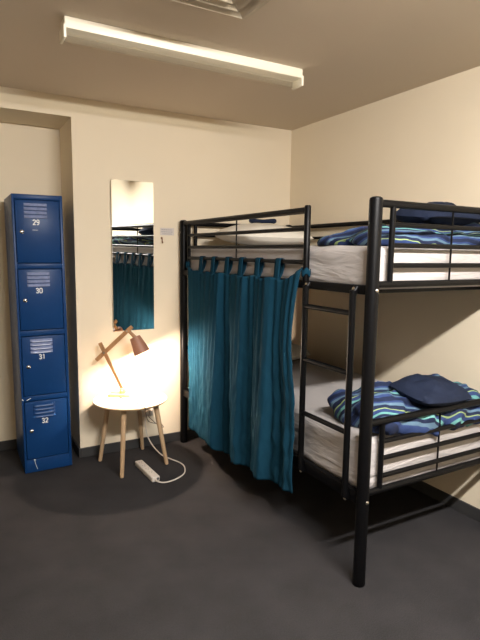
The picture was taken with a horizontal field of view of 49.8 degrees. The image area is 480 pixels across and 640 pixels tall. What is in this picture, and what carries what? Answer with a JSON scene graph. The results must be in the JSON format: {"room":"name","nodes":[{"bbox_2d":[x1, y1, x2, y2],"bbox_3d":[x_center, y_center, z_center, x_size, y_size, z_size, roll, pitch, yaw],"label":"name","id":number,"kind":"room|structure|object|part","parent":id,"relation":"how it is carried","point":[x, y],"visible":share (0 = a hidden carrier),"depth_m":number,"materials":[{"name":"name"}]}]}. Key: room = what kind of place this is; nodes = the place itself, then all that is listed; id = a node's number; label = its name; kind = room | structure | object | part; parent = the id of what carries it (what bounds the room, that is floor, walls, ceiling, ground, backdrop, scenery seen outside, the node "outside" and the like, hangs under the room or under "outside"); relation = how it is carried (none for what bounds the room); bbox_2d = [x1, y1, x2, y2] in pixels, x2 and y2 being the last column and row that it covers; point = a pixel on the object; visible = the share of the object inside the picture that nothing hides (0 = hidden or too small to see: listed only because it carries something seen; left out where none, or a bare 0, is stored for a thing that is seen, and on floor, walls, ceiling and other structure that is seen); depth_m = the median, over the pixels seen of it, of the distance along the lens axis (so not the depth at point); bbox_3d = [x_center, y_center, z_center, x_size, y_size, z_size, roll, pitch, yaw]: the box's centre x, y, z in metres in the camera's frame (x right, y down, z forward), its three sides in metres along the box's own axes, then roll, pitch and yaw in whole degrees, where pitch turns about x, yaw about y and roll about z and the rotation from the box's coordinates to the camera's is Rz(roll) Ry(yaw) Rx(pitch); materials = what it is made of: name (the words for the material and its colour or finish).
{"room":"dormitory","nodes":[
{"label":"dormitory","id":0,"kind":"room"},
{"bbox_2d":[0,86,291,447],"bbox_3d":[-1.732,-0.229,3.352,4.600,2.386,0.490,-3,8,-29],"label":"wall","id":1,"kind":"structure","parent":0,"point":[71,148],"depth_m":3.62,"materials":[{"name":"beige paint"}]},
{"bbox_2d":[0,430,197,457],"bbox_3d":[-0.931,0.880,3.893,2.768,0.068,0.402,-3,8,-29],"label":"baseboard","id":2,"kind":"structure","parent":1,"relation":"attached to","point":[175,436],"depth_m":3.72,"materials":[{"name":"black"}]},
{"bbox_2d":[111,179,153,331],"bbox_3d":[-0.739,-0.437,3.587,0.300,1.028,0.010,-4,9,-31],"label":"wall mirror","id":3,"kind":"object","parent":1,"relation":"attached to","point":[132,202],"visible":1,"depth_m":3.58,"materials":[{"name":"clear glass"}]},
{"bbox_2d":[142,408,152,416],"bbox_3d":[-0.681,0.670,3.763,0.116,0.072,0.040,-3,8,-29],"label":"wall socket","id":4,"kind":"object","parent":1,"relation":"attached to","point":[149,412],"visible":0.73,"depth_m":3.77,"materials":[{"name":"white plastic"}]},
{"bbox_2d":[160,228,173,235],"bbox_3d":[-0.521,-0.631,3.697,0.104,0.052,0.002,-3,8,-29],"label":"notice","id":5,"kind":"object","parent":1,"relation":"attached to","point":[163,231],"visible":1,"depth_m":3.70,"materials":[{"name":"white paper"}]},
{"bbox_2d":[0,437,479,639],"bbox_3d":[-0.014,1.425,0.444,4.800,0.100,7.590,-3,8,-29],"label":"floor","id":6,"kind":"structure","parent":0,"point":[216,551],"depth_m":2.44,"materials":[{"name":"carpet"}]},
{"bbox_2d":[4,193,71,473],"bbox_3d":[-1.342,0.081,3.442,0.292,1.749,0.468,-4,9,-29],"label":"locker","id":7,"kind":"object","parent":6,"relation":"on","point":[33,223],"visible":1,"depth_m":3.25,"materials":[{"name":"blue metal"}]},
{"bbox_3d":[-1.237,-0.539,3.172,0.255,0.375,0.017,-4,9,-29],"label":"door","id":8,"kind":"part","parent":7,"relation":"part of","materials":[{"name":"blue metal"}]},
{"bbox_3d":[-1.239,-0.128,3.227,0.255,0.373,0.017,-4,9,-29],"label":"door","id":9,"kind":"part","parent":7,"relation":"part of","materials":[{"name":"blue metal"}]},
{"bbox_3d":[-1.242,0.285,3.282,0.255,0.375,0.017,-4,9,-29],"label":"door","id":10,"kind":"part","parent":7,"relation":"part of","materials":[{"name":"blue metal"}]},
{"bbox_3d":[-1.244,0.697,3.337,0.255,0.374,0.017,-4,9,-29],"label":"door","id":11,"kind":"part","parent":7,"relation":"part of","materials":[{"name":"blue metal"}]},
{"bbox_2d":[92,389,167,477],"bbox_3d":[-0.733,0.746,3.471,0.484,0.452,0.484,-3,8,-29],"label":"side table","id":12,"kind":"object","parent":6,"relation":"on","point":[149,399],"visible":0.96,"depth_m":3.43,"materials":[{"name":"white laminate"}]},
{"bbox_3d":[-0.914,0.746,3.495,0.100,0.442,0.036,1,7,5],"label":"leg","id":13,"kind":"part","parent":12,"relation":"part of","materials":[{"name":"brown wood"}]},
{"bbox_2d":[95,325,149,396],"bbox_3d":[-0.789,0.274,3.479,0.365,0.479,0.112,1,7,0],"label":"desk lamp","id":14,"kind":"object","parent":12,"relation":"on","point":[139,346],"visible":1,"depth_m":3.46,"materials":[{"name":"brown wood"}]},
{"bbox_3d":[-0.868,0.314,3.488,0.167,0.333,0.015,1,7,0],"label":"arm","id":15,"kind":"part","parent":14,"relation":"part of","materials":[{"name":"brown wood"}]},
{"bbox_3d":[-0.843,0.158,3.454,0.254,0.244,0.012,1,7,0],"label":"arm","id":16,"kind":"part","parent":14,"relation":"part of","materials":[{"name":"brown wood"}]},
{"bbox_3d":[-0.680,0.167,3.469,0.112,0.118,0.112,-24,3,10],"label":"lamp shade","id":17,"kind":"part","parent":14,"relation":"part of","materials":[{"name":"orange metal"}]},
{"bbox_3d":[-0.743,0.775,3.284,0.036,0.442,0.102,1,7,4],"label":"leg","id":18,"kind":"part","parent":12,"relation":"part of","materials":[{"name":"brown wood"}]},
{"bbox_3d":[-0.711,0.724,3.679,0.036,0.442,0.110,1,7,4],"label":"leg","id":19,"kind":"part","parent":12,"relation":"part of","materials":[{"name":"brown wood"}]},
{"bbox_2d":[120,397,163,427],"bbox_3d":[-0.680,0.646,3.500,0.251,0.274,0.478,2,7,8],"label":"lamp cord","id":20,"kind":"object","parent":12,"relation":"hanging from","point":[120,397],"visible":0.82,"depth_m":3.36,"materials":[{"name":"white plastic"}]},
{"bbox_3d":[-0.534,0.754,3.464,0.105,0.442,0.036,1,7,5],"label":"leg","id":21,"kind":"part","parent":12,"relation":"part of","materials":[{"name":"brown wood"}]},
{"bbox_2d":[135,416,185,482],"bbox_3d":[-0.558,0.851,3.480,0.284,0.241,0.612,-4,9,-32],"label":"power strip","id":22,"kind":"object","parent":6,"relation":"on","point":[141,465],"visible":0.96,"depth_m":3.33,"materials":[{"name":"white plastic"}]},
{"bbox_3d":[-0.601,0.973,3.344,0.052,0.034,0.300,-4,9,-32],"label":"casing","id":23,"kind":"part","parent":22,"relation":"part of","materials":[{"name":"white plastic"}]},
{"bbox_2d":[179,196,479,587],"bbox_3d":[0.446,0.193,3.185,0.981,1.648,1.984,-3,8,-29],"label":"bunk bed","id":24,"kind":"object","parent":6,"relation":"on","point":[360,495],"visible":0.66,"depth_m":2.26,"materials":[{"name":"metal"}]},
{"bbox_3d":[-0.413,0.102,3.802,0.056,1.648,0.056,-3,8,-29],"label":"post","id":25,"kind":"part","parent":24,"relation":"part of","materials":[{"name":"black metal"}]},
{"bbox_3d":[-0.021,-0.476,3.036,0.008,0.242,0.008,0,7,-7],"label":"rod","id":26,"kind":"part","parent":24,"relation":"part of","materials":[{"name":"black metal"}]},
{"bbox_3d":[-0.009,-0.554,3.940,0.908,0.352,0.031,-3,8,-29],"label":"panel","id":27,"kind":"part","parent":24,"relation":"part of","materials":[{"name":"black metal"}]},
{"bbox_3d":[-0.041,-0.443,3.075,0.031,0.365,1.490,-3,8,-29],"label":"guard rail","id":28,"kind":"part","parent":24,"relation":"part of","materials":[{"name":"black metal"}]},
{"bbox_2d":[186,256,310,492],"bbox_3d":[-0.076,0.241,3.103,0.142,1.231,1.424,-3,8,-29],"label":"curtain","id":29,"kind":"object","parent":24,"relation":"hanging from","point":[242,397],"visible":0.98,"depth_m":2.91,"materials":[{"name":"teal fabric"}]},
{"bbox_3d":[0.051,0.648,3.027,0.028,0.053,1.882,-3,8,-29],"label":"rail","id":30,"kind":"part","parent":24,"relation":"part of","materials":[{"name":"black metal"}]},
{"bbox_3d":[0.062,-0.232,2.913,0.028,0.037,1.882,-3,8,-29],"label":"rail","id":31,"kind":"part","parent":24,"relation":"part of","materials":[{"name":"black metal"}]},
{"bbox_2d":[191,245,479,289],"bbox_3d":[0.458,-0.346,3.119,0.862,0.186,1.865,-3,8,-29],"label":"mattress","id":32,"kind":"object","parent":24,"relation":"on","point":[328,263],"visible":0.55,"depth_m":2.34,"materials":[{"name":"grey fabric"}]},
{"bbox_2d":[216,223,313,244],"bbox_3d":[0.158,-0.593,3.602,0.622,0.158,0.499,-4,9,-31],"label":"pillow","id":33,"kind":"object","parent":32,"relation":"on","point":[281,238],"visible":0.7,"depth_m":3.41,"materials":[{"name":"white fabric"}]},
{"bbox_2d":[249,219,276,223],"bbox_3d":[0.157,-0.680,3.557,0.192,0.035,0.045,1,7,-1],"label":"folded cloth","id":34,"kind":"object","parent":33,"relation":"on","point":[273,221],"visible":0.97,"depth_m":3.54,"materials":[{"name":"blue fabric"}]},
{"bbox_2d":[317,223,479,245],"bbox_3d":[0.815,-0.421,2.495,0.890,0.134,0.472,-3,8,-29],"label":"duvet","id":35,"kind":"object","parent":32,"relation":"on","point":[358,236],"visible":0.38,"depth_m":2.30,"materials":[{"name":"fabric"}]},
{"bbox_2d":[396,202,479,225],"bbox_3d":[0.973,-0.516,2.535,0.458,0.133,0.281,-4,9,-33],"label":"cushion","id":36,"kind":"object","parent":35,"relation":"on","point":[403,215],"visible":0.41,"depth_m":2.40,"materials":[{"name":"blue fabric"}]},
{"bbox_3d":[0.526,0.330,2.141,0.056,1.648,0.056,-3,8,-29],"label":"post","id":37,"kind":"part","parent":24,"relation":"part of","materials":[{"name":"black metal"}]},
{"bbox_3d":[0.848,-0.466,3.345,0.031,0.365,1.888,-3,8,-29],"label":"guard rail","id":38,"kind":"part","parent":24,"relation":"part of","materials":[{"name":"black metal"}]},
{"bbox_2d":[292,358,479,487],"bbox_3d":[0.447,0.499,3.229,0.862,0.248,1.865,-3,8,-29],"label":"mattress","id":39,"kind":"object","parent":24,"relation":"on","point":[323,445],"visible":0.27,"depth_m":2.47,"materials":[{"name":"grey fabric"}]},
{"bbox_2d":[291,343,310,359],"bbox_3d":[0.156,0.227,3.782,0.687,0.148,0.460,-3,8,-27],"label":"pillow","id":40,"kind":"object","parent":39,"relation":"on","point":[295,348],"visible":0.06,"depth_m":3.69,"materials":[{"name":"white fabric"}]},
{"bbox_2d":[327,373,479,436],"bbox_3d":[0.857,0.405,2.581,0.868,0.220,0.462,-3,8,-29],"label":"duvet","id":41,"kind":"object","parent":39,"relation":"on","point":[387,401],"visible":0.46,"depth_m":2.37,"materials":[{"name":"fabric"}]},
{"bbox_2d":[389,374,471,406],"bbox_3d":[0.915,0.331,2.479,0.372,0.129,0.258,-4,9,-35],"label":"cushion","id":42,"kind":"object","parent":41,"relation":"on","point":[433,391],"visible":0.98,"depth_m":2.39,"materials":[{"name":"blue fabric"}]},
{"bbox_3d":[0.918,0.562,2.395,0.908,0.336,0.031,-3,8,-29],"label":"panel","id":43,"kind":"part","parent":24,"relation":"part of","materials":[{"name":"black metal"}]},
{"bbox_3d":[0.930,-0.326,2.279,0.908,0.352,0.031,-3,8,-29],"label":"panel","id":44,"kind":"part","parent":24,"relation":"part of","materials":[{"name":"black metal"}]},
{"bbox_3d":[0.918,0.563,2.395,0.008,0.307,0.008,7,9,38],"label":"rod","id":45,"kind":"part","parent":24,"relation":"part of","materials":[{"name":"black metal"}]},
{"bbox_3d":[0.930,-0.325,2.279,0.008,0.322,0.008,7,9,38],"label":"rod","id":46,"kind":"part","parent":24,"relation":"part of","materials":[{"name":"black metal"}]},
{"bbox_2d":[0,0,479,130],"bbox_3d":[0.018,-1.040,0.123,4.800,0.100,7.590,-3,8,-29],"label":"ceiling","id":47,"kind":"structure","parent":0,"point":[351,54],"depth_m":2.53,"materials":[{"name":"beige paint"}]},
{"bbox_2d":[59,15,303,89],"bbox_3d":[-0.219,-1.255,2.477,1.224,0.086,0.093,-3,8,-29],"label":"light","id":48,"kind":"object","parent":47,"relation":"attached to","point":[70,26],"visible":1,"depth_m":2.40,"materials":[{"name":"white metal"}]},
{"bbox_2d":[173,0,270,19],"bbox_3d":[-0.064,-1.202,1.842,0.460,0.024,0.460,-3,8,-29],"label":"ceiling vent","id":49,"kind":"object","parent":47,"relation":"in","point":[243,9],"visible":1,"depth_m":2.01,"materials":[{"name":"metal"}]},
{"bbox_3d":[-0.064,-1.210,1.841,0.460,0.008,0.460,-3,8,-29],"label":"frame","id":50,"kind":"part","parent":49,"relation":"part of","materials":[{"name":"metal"}]},
{"bbox_2d":[289,66,479,508],"bbox_3d":[2.028,0.065,1.469,0.100,2.386,7.490,-3,8,-29],"label":"wall","id":51,"kind":"structure","parent":0,"point":[421,144],"depth_m":3.16,"materials":[{"name":"beige paint"}]},
{"bbox_2d":[408,481,479,521],"bbox_3d":[2.084,1.246,1.379,0.012,0.068,7.000,-3,8,-29],"label":"baseboard","id":52,"kind":"structure","parent":51,"relation":"attached to","point":[439,495],"depth_m":2.95,"materials":[{"name":"black"}]}
]}

